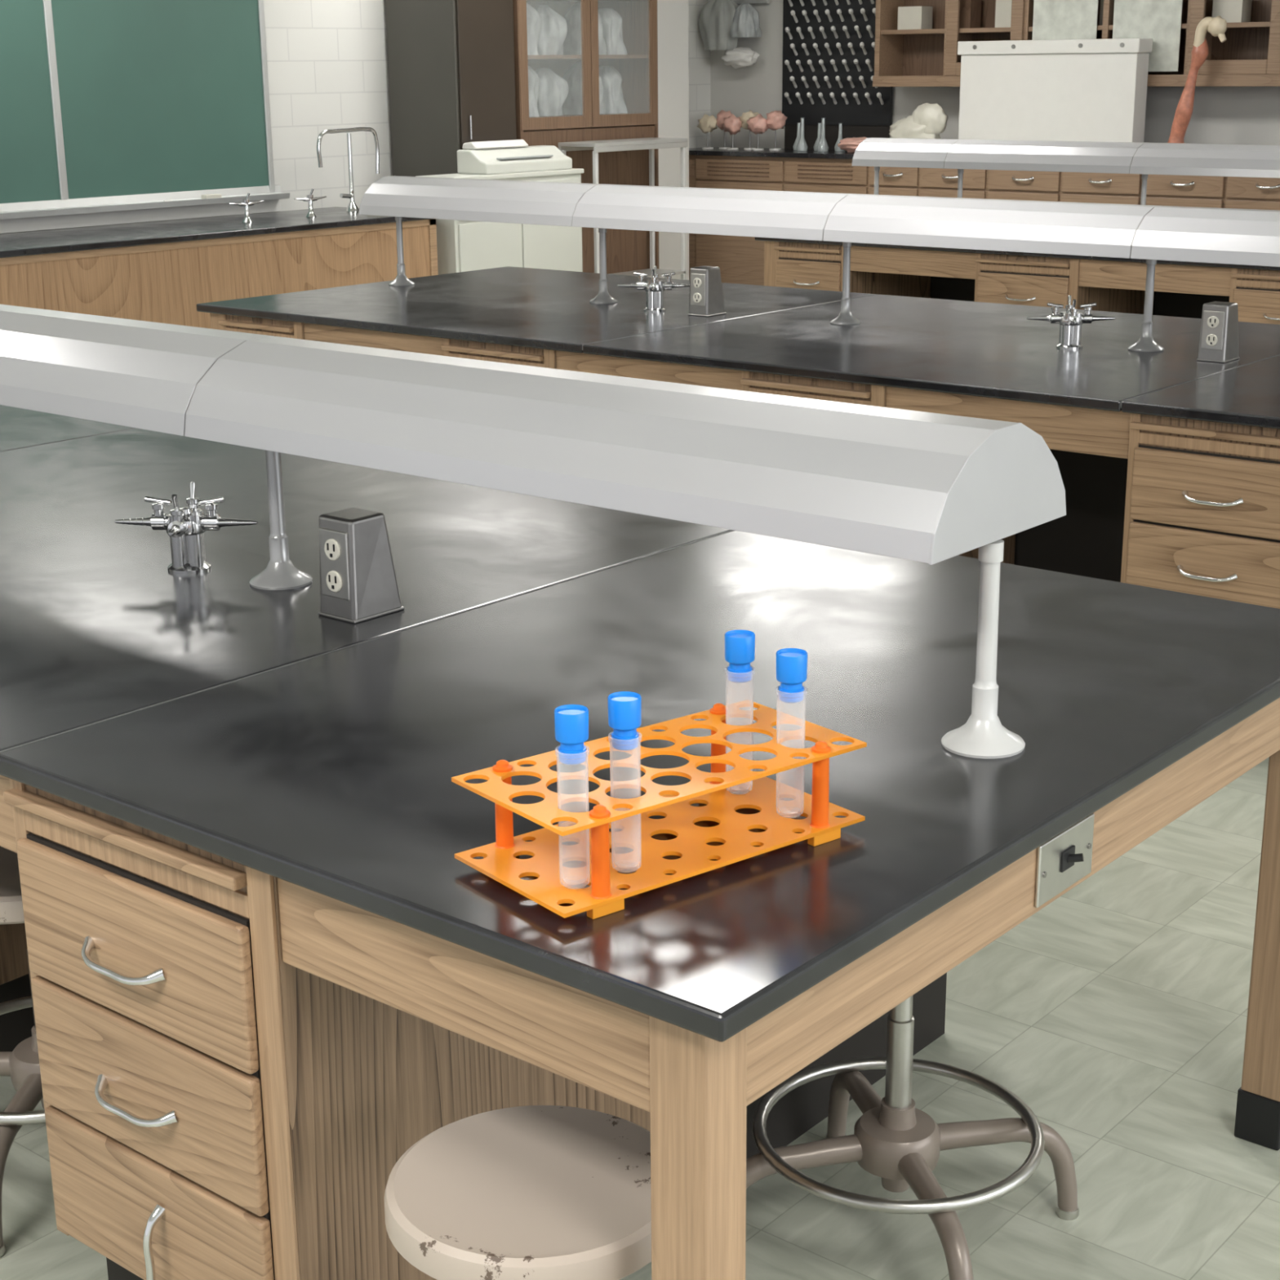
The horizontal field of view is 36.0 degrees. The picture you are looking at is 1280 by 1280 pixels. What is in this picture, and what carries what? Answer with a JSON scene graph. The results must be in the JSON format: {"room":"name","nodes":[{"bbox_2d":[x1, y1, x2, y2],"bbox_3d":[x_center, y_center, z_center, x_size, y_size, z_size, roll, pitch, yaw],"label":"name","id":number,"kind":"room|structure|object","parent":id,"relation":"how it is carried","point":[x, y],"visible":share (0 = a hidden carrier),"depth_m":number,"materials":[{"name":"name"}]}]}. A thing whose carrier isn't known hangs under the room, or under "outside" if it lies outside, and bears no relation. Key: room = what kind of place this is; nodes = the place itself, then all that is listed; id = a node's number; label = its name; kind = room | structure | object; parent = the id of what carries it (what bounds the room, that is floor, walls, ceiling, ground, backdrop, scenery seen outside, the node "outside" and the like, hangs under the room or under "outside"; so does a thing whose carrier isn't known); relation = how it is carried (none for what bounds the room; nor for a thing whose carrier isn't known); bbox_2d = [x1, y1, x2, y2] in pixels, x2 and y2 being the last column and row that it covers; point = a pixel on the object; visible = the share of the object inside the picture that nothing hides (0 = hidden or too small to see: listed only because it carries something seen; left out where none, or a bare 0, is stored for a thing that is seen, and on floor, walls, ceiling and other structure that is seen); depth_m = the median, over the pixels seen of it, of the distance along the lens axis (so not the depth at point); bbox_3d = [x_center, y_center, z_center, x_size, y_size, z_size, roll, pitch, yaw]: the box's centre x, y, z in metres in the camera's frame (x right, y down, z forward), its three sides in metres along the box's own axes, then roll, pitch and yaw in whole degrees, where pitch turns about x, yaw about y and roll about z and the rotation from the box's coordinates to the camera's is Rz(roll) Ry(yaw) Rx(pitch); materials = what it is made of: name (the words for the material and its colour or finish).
{"room":"science classroom","nodes":[
{"label":"science classroom","id":0,"kind":"room"},
{"bbox_2d":[7,0,710,233],"bbox_3d":[-5.030,-2.462,9.323,0.100,3.290,17.700,12,21,38],"label":"wall","id":1,"kind":"structure","parent":0,"point":[327,60],"depth_m":12.79,"materials":[{"name":"white tile"}]},
{"bbox_2d":[0,0,289,233],"bbox_3d":[-4.028,-2.859,10.270,0.112,1.559,5.550,12,21,38],"label":"chalkboard","id":2,"kind":"object","parent":1,"relation":"attached to","point":[113,112],"visible":1,"depth_m":11.57,"materials":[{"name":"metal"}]},
{"bbox_2d":[0,184,289,219],"bbox_3d":[-4.022,-2.225,10.455,0.112,0.090,5.550,12,21,38],"label":"chalk tray","id":3,"kind":"object","parent":2,"relation":"on","point":[184,198],"depth_m":11.69,"materials":[{"name":"metal"}]},
{"bbox_2d":[657,0,688,279],"bbox_3d":[0.024,-4.112,14.796,0.450,3.290,0.550,12,21,38],"label":"pillar","id":4,"kind":"structure","parent":1,"relation":"attached to","point":[673,15],"depth_m":14.74,"materials":[{"name":"white paint"}]},
{"bbox_2d":[554,704,588,764],"bbox_3d":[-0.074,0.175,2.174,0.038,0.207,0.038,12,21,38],"label":"cap","id":5,"kind":"object","parent":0,"point":[571,721],"depth_m":2.14,"materials":[{"name":"blue plastic"}]},
{"bbox_2d":[607,691,641,751],"bbox_3d":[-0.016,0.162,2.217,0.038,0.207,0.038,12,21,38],"label":"cap","id":6,"kind":"object","parent":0,"point":[624,708],"depth_m":2.19,"materials":[{"name":"blue plastic"}]},
{"bbox_2d":[0,756,1279,1279],"bbox_3d":[1.128,0.525,4.937,16.000,0.100,17.700,12,21,38],"label":"floor","id":7,"kind":"structure","parent":0,"point":[1116,1011],"depth_m":3.61,"materials":[{"name":"tile"}]},
{"bbox_2d":[0,846,45,1257],"bbox_3d":[-1.032,0.641,3.419,0.469,0.570,0.469,-14,21,-38],"label":"stool","id":8,"kind":"object","parent":7,"relation":"on","point":[22,1064],"visible":0.21,"depth_m":3.30,"materials":[{"name":"beige paint"}]},
{"bbox_2d":[0,206,438,328],"bbox_3d":[-3.751,-1.546,10.278,0.979,0.970,6.730,12,21,38],"label":"lab counter","id":9,"kind":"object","parent":7,"relation":"on","point":[153,271],"depth_m":11.08,"materials":[{"name":"brown wood"}]},
{"bbox_2d":[228,192,263,222],"bbox_3d":[-2.339,-2.572,11.711,0.070,0.169,0.260,12,21,38],"label":"tap","id":10,"kind":"object","parent":9,"relation":"on","point":[246,203],"visible":1,"depth_m":11.70,"materials":[{"name":"silver metal"}]},
{"bbox_2d":[293,188,326,217],"bbox_3d":[-2.021,-2.683,12.081,0.070,0.169,0.260,12,21,38],"label":"tap","id":11,"kind":"object","parent":9,"relation":"on","point":[310,199],"visible":1,"depth_m":12.07,"materials":[{"name":"silver metal"}]},
{"bbox_2d":[316,126,379,211],"bbox_3d":[-1.835,-2.978,12.469,0.106,0.515,0.517,9,19,30],"label":"water faucet","id":12,"kind":"object","parent":9,"relation":"on","point":[352,206],"visible":1,"depth_m":12.47,"materials":[{"name":"silver metal"}]},
{"bbox_2d":[385,0,516,176],"bbox_3d":[-1.237,-3.371,13.195,0.669,2.790,0.550,12,21,38],"label":"tall cabinet","id":13,"kind":"object","parent":7,"relation":"on","point":[451,73],"visible":0.59,"depth_m":12.89,"materials":[{"name":"wood"}]},
{"bbox_2d":[415,168,583,275],"bbox_3d":[-0.891,-2.489,13.035,0.366,1.180,1.240,12,21,38],"label":"storage cabinet","id":14,"kind":"object","parent":7,"relation":"on","point":[462,246],"visible":0.23,"depth_m":12.79,"materials":[{"name":"metal"}]},
{"bbox_2d":[415,168,583,179],"bbox_3d":[-0.903,-3.042,12.878,0.350,0.030,1.240,12,21,38],"label":"countertop","id":15,"kind":"structure","parent":14,"relation":"on","point":[573,171],"depth_m":12.70,"materials":[{"name":"white ceramic"}]},
{"bbox_2d":[457,139,572,174],"bbox_3d":[-0.818,-3.182,12.946,0.270,0.199,0.830,12,21,38],"label":"instrument","id":16,"kind":"object","parent":15,"relation":"on","point":[512,156],"visible":1,"depth_m":12.80,"materials":[{"name":"white plastic"}]},
{"bbox_2d":[383,1105,651,1279],"bbox_3d":[-0.121,0.917,2.409,0.469,0.590,0.469,-8,18,-24],"label":"stool","id":17,"kind":"object","parent":7,"relation":"on","point":[531,1192],"visible":0.88,"depth_m":2.29,"materials":[{"name":"beige paint"}]},
{"bbox_2d":[512,0,658,274],"bbox_3d":[-0.584,-3.623,13.964,0.652,2.830,1.470,12,21,38],"label":"glass display cabinet","id":18,"kind":"object","parent":7,"relation":"on","point":[585,70],"visible":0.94,"depth_m":13.96,"materials":[{"name":"brown wood"}]},
{"bbox_2d":[526,0,633,1],"bbox_3d":[-0.598,-4.476,13.719,0.598,0.025,1.410,12,21,38],"label":"shelf","id":19,"kind":"object","parent":18,"relation":"attached to","point":[526,0],"depth_m":14.08,"materials":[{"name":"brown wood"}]},
{"bbox_2d":[527,54,648,59],"bbox_3d":[-0.594,-4.093,13.831,0.598,0.025,1.410,12,21,38],"label":"shelf","id":20,"kind":"object","parent":18,"relation":"attached to","point":[529,56],"depth_m":13.67,"materials":[{"name":"brown wood"}]},
{"bbox_2d":[558,137,688,279],"bbox_3d":[-0.104,-2.844,13.935,0.340,1.340,1.010,12,21,38],"label":"metal side table","id":21,"kind":"object","parent":7,"relation":"on","point":[638,144],"visible":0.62,"depth_m":13.81,"materials":[{"name":"metal"}]},
{"bbox_2d":[0,404,1279,1279],"bbox_3d":[-1.394,0.174,4.351,5.300,0.950,1.837,12,21,38],"label":"laboratory bench","id":22,"kind":"object","parent":7,"relation":"on","point":[265,966],"visible":0.92,"depth_m":2.71,"materials":[{"name":"stone"}]},
{"bbox_2d":[115,481,257,573],"bbox_3d":[-0.845,-0.207,3.670,0.224,0.155,0.162,12,21,38],"label":"turret","id":23,"kind":"object","parent":22,"relation":"on","point":[185,526],"visible":1,"depth_m":3.65,"materials":[{"name":"silver metal"}]},
{"bbox_2d":[318,507,404,623],"bbox_3d":[-0.480,-0.131,3.360,0.092,0.176,0.121,12,21,38],"label":"pedestal","id":24,"kind":"object","parent":22,"relation":"on","point":[358,583],"visible":1,"depth_m":3.32,"materials":[{"name":"metal"}]},
{"bbox_2d":[0,304,1066,758],"bbox_3d":[-1.232,-0.443,3.974,4.502,0.444,0.356,12,21,38],"label":"light fixture","id":25,"kind":"object","parent":22,"relation":"on","point":[931,488],"visible":1,"depth_m":2.87,"materials":[{"name":"metal"}]},
{"bbox_2d":[451,699,866,919],"bbox_3d":[0.028,0.190,2.334,0.452,0.124,0.218,-13,20,-36],"label":"test tube rack","id":26,"kind":"object","parent":22,"relation":"on","point":[552,888],"visible":0.97,"depth_m":2.31,"materials":[{"name":"orange plastic"}]},
{"bbox_2d":[1034,813,1094,907],"bbox_3d":[0.568,0.291,2.586,0.027,0.086,0.150,12,21,38],"label":"switch plate","id":27,"kind":"object","parent":22,"relation":"attached to","point":[1064,860],"visible":0.94,"depth_m":2.58,"materials":[{"name":"metal"}]},
{"bbox_2d":[196,266,1279,608],"bbox_3d":[0.893,-0.625,7.009,5.390,0.950,1.870,12,21,38],"label":"laboratory bench","id":28,"kind":"object","parent":7,"relation":"on","point":[1168,460],"visible":0.41,"depth_m":6.42,"materials":[{"name":"stone"}]},
{"bbox_2d":[617,266,689,311],"bbox_3d":[0.055,-1.329,7.462,0.235,0.163,0.170,12,21,38],"label":"turret","id":29,"kind":"object","parent":28,"relation":"on","point":[654,288],"visible":0.97,"depth_m":7.45,"materials":[{"name":"silver metal"}]},
{"bbox_2d":[688,266,725,316],"bbox_3d":[0.248,-1.300,7.330,0.092,0.176,0.121,12,21,38],"label":"pedestal","id":30,"kind":"object","parent":28,"relation":"on","point":[706,296],"visible":1,"depth_m":7.29,"materials":[{"name":"metal"}]},
{"bbox_2d":[359,175,1279,351],"bbox_3d":[1.176,-1.254,6.648,5.827,0.454,0.356,12,21,38],"label":"light fixture","id":31,"kind":"object","parent":28,"relation":"on","point":[1151,233],"visible":1,"depth_m":6.80,"materials":[{"name":"metal"}]},
{"bbox_2d":[1026,294,1115,349],"bbox_3d":[1.399,-1.032,6.398,0.235,0.163,0.170,12,21,38],"label":"turret","id":32,"kind":"object","parent":28,"relation":"on","point":[1070,322],"visible":1,"depth_m":6.38,"materials":[{"name":"silver metal"}]},
{"bbox_2d":[1196,301,1239,363],"bbox_3d":[1.797,-0.956,6.104,0.092,0.176,0.121,12,21,38],"label":"pedestal","id":33,"kind":"object","parent":28,"relation":"on","point":[1219,331],"visible":1,"depth_m":6.06,"materials":[{"name":"metal"}]},
{"bbox_2d":[746,995,1079,1279],"bbox_3d":[0.412,0.613,3.118,0.469,0.765,0.469,10,19,31],"label":"stool","id":34,"kind":"object","parent":7,"relation":"on","point":[895,1141],"visible":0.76,"depth_m":3.13,"materials":[{"name":"beige paint"}]},
{"bbox_2d":[688,146,1279,285],"bbox_3d":[3.345,-2.666,13.451,7.678,1.205,0.622,12,21,38],"label":"base cabinet","id":35,"kind":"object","parent":7,"relation":"on","point":[740,260],"depth_m":14.15,"materials":[{"name":"brown wood"}]},
{"bbox_2d":[702,146,713,149],"bbox_3d":[0.532,-3.867,15.481,0.089,0.014,0.089,12,21,38],"label":"stand base","id":36,"kind":"object","parent":35,"relation":"on","point":[703,148],"visible":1,"depth_m":15.46,"materials":[{"name":"grey metal"}]},
{"bbox_2d":[697,114,716,133],"bbox_3d":[0.531,-4.046,15.436,0.188,0.148,0.140,12,21,38],"label":"model","id":37,"kind":"object","parent":36,"relation":"on","point":[707,123],"visible":1,"depth_m":15.39,"materials":[{"name":"plastic"}]},
{"bbox_2d":[719,146,730,149],"bbox_3d":[0.664,-3.859,15.451,0.089,0.014,0.089,12,21,38],"label":"stand base","id":38,"kind":"object","parent":35,"relation":"on","point":[720,148],"visible":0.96,"depth_m":15.43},
{"bbox_2d":[715,110,731,130],"bbox_3d":[0.667,-4.061,15.391,0.192,0.158,0.131,12,21,38],"label":"model","id":39,"kind":"object","parent":38,"relation":"on","point":[722,114],"visible":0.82,"depth_m":15.35,"materials":[{"name":"pink plastic"}]},
{"bbox_2d":[751,148,764,150],"bbox_3d":[0.909,-3.783,15.183,0.089,0.014,0.089,12,21,38],"label":"stand base","id":40,"kind":"object","parent":35,"relation":"on","point":[752,148],"visible":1,"depth_m":15.15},
{"bbox_2d":[746,113,768,134],"bbox_3d":[0.903,-3.965,15.134,0.178,0.157,0.137,12,21,38],"label":"model","id":41,"kind":"object","parent":40,"relation":"on","point":[757,125],"visible":1,"depth_m":15.09,"materials":[{"name":"pink plastic"}]},
{"bbox_2d":[774,129,776,148],"bbox_3d":[1.040,-3.841,15.134,0.012,0.150,0.012,12,21,38],"label":"stand","id":42,"kind":"object","parent":35,"relation":"on","point":[775,130],"depth_m":15.13,"materials":[{"name":"white plastic"}]},
{"bbox_2d":[792,117,845,151],"bbox_3d":[1.330,-3.821,14.884,0.469,0.245,0.179,12,21,38],"label":"flask","id":43,"kind":"object","parent":35,"relation":"on","point":[820,144],"visible":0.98,"depth_m":14.88,"materials":[{"name":"glass"}]},
{"bbox_2d":[837,137,866,152],"bbox_3d":[1.623,-3.653,14.533,0.369,0.114,0.279,12,21,38],"label":"model","id":44,"kind":"object","parent":35,"relation":"on","point":[849,144],"visible":0.47,"depth_m":14.48},
{"bbox_2d":[888,102,947,138],"bbox_3d":[2.024,-3.663,14.113,0.630,0.362,0.280,12,21,38],"label":"skull","id":45,"kind":"object","parent":35,"relation":"on","point":[927,121],"visible":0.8,"depth_m":14.03,"materials":[{"name":"beige plastic"}]},
{"bbox_2d":[957,38,1152,142],"bbox_3d":[2.787,-3.676,13.396,1.360,0.775,0.206,12,21,38],"label":"instrument box","id":46,"kind":"object","parent":35,"relation":"on","point":[1065,90],"visible":0.88,"depth_m":13.28,"materials":[{"name":"plastic"}]},
{"bbox_2d":[1167,15,1226,142],"bbox_3d":[3.593,-3.558,12.731,0.390,0.906,0.169,12,21,38],"label":"model","id":47,"kind":"object","parent":35,"relation":"on","point":[1216,26],"visible":0.84,"depth_m":12.69},
{"bbox_3d":[0.720,-3.825,15.332,0.089,0.014,0.089,12,21,38],"label":"stand base","id":48,"kind":"object","parent":35,"relation":"on","visible":0},
{"bbox_2d":[722,113,742,134],"bbox_3d":[0.722,-4.001,15.283,0.171,0.163,0.141,12,21,38],"label":"model","id":49,"kind":"object","parent":48,"relation":"on","point":[732,124],"visible":1,"depth_m":15.24,"materials":[{"name":"pink plastic"}]},
{"bbox_3d":[1.041,-3.776,15.153,0.089,0.014,0.089,12,21,38],"label":"stand base","id":50,"kind":"object","parent":35,"relation":"on","visible":0},
{"bbox_2d":[765,110,786,130],"bbox_3d":[1.040,-3.981,15.094,0.176,0.148,0.140,12,21,38],"label":"model","id":51,"kind":"object","parent":50,"relation":"on","point":[775,120],"visible":1,"depth_m":15.06,"materials":[{"name":"pink plastic"}]},
{"bbox_3d":[0.852,-3.817,15.302,0.089,0.014,0.089,12,21,38],"label":"stand base","id":52,"kind":"object","parent":35,"relation":"on","visible":0},
{"bbox_2d":[739,110,759,129],"bbox_3d":[0.849,-4.025,15.243,0.180,0.153,0.135,12,21,38],"label":"model","id":53,"kind":"object","parent":52,"relation":"on","point":[745,116],"visible":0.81,"depth_m":15.21,"materials":[{"name":"plastic"}]},
{"bbox_2d":[754,236,1279,324],"bbox_3d":[3.313,-1.492,9.889,5.470,0.950,1.850,12,21,38],"label":"laboratory bench","id":54,"kind":"object","parent":7,"relation":"on","point":[1182,289],"visible":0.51,"depth_m":9.95,"materials":[{"name":"wood"}]},
{"bbox_2d":[851,137,1279,204],"bbox_3d":[3.358,-2.184,9.700,5.307,0.484,0.356,12,21,38],"label":"light fixture","id":55,"kind":"object","parent":54,"relation":"on","point":[1263,161],"visible":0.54,"depth_m":10.34,"materials":[{"name":"metal"}]},
{"bbox_2d":[706,132,708,146],"bbox_3d":[0.531,-3.932,15.462,0.012,0.150,0.012,12,21,38],"label":"stand","id":56,"kind":"object","parent":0,"point":[708,132],"depth_m":15.46,"materials":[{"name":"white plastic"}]},
{"bbox_2d":[724,131,725,146],"bbox_3d":[0.663,-3.925,15.432,0.012,0.150,0.012,12,21,38],"label":"stand","id":57,"kind":"object","parent":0,"point":[724,131],"depth_m":15.43,"materials":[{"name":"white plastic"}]},
{"bbox_2d":[731,134,733,147],"bbox_3d":[0.719,-3.890,15.313,0.012,0.150,0.012,12,21,38],"label":"stand","id":58,"kind":"object","parent":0,"point":[731,135],"depth_m":15.31,"materials":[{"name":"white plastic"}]},
{"bbox_2d":[724,629,755,683],"bbox_3d":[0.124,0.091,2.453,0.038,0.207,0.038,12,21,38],"label":"cap","id":59,"kind":"object","parent":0,"point":[740,645],"depth_m":2.42,"materials":[{"name":"blue plastic"}]},
{"bbox_2d":[776,648,807,702],"bbox_3d":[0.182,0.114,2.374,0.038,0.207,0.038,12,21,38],"label":"cap","id":60,"kind":"object","parent":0,"point":[791,663],"depth_m":2.34,"materials":[{"name":"blue plastic"}]},
{"bbox_2d":[710,0,1279,148],"bbox_3d":[6.737,-3.052,10.941,15.900,3.290,0.100,12,21,38],"label":"wall","id":61,"kind":"structure","parent":0,"point":[1232,115],"depth_m":14.52,"materials":[{"name":"paint"}]},
{"bbox_2d":[698,0,770,68],"bbox_3d":[0.705,-4.747,15.328,0.574,0.584,0.271,12,21,38],"label":"lab coats","id":62,"kind":"object","parent":61,"relation":"attached to","point":[721,22],"visible":1,"depth_m":15.23,"materials":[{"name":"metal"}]},
{"bbox_2d":[782,0,893,149],"bbox_3d":[1.459,-4.533,14.839,0.990,1.635,0.132,12,21,38],"label":"pegboard","id":63,"kind":"object","parent":61,"relation":"attached to","point":[828,46],"visible":0.92,"depth_m":14.94,"materials":[{"name":"black plastic"}]},
{"bbox_2d":[872,0,1279,86],"bbox_3d":[3.327,-4.230,13.171,3.940,1.015,0.363,12,21,38],"label":"upper cabinet","id":64,"kind":"object","parent":61,"relation":"attached to","point":[916,41],"visible":0.71,"depth_m":13.28,"materials":[{"name":"brown wood"}]},
{"bbox_2d":[880,22,1270,34],"bbox_3d":[3.333,-4.110,13.212,3.900,0.030,0.308,12,21,38],"label":"shelf","id":65,"kind":"object","parent":64,"relation":"attached to","point":[946,28],"depth_m":13.37,"materials":[{"name":"brown wood"}]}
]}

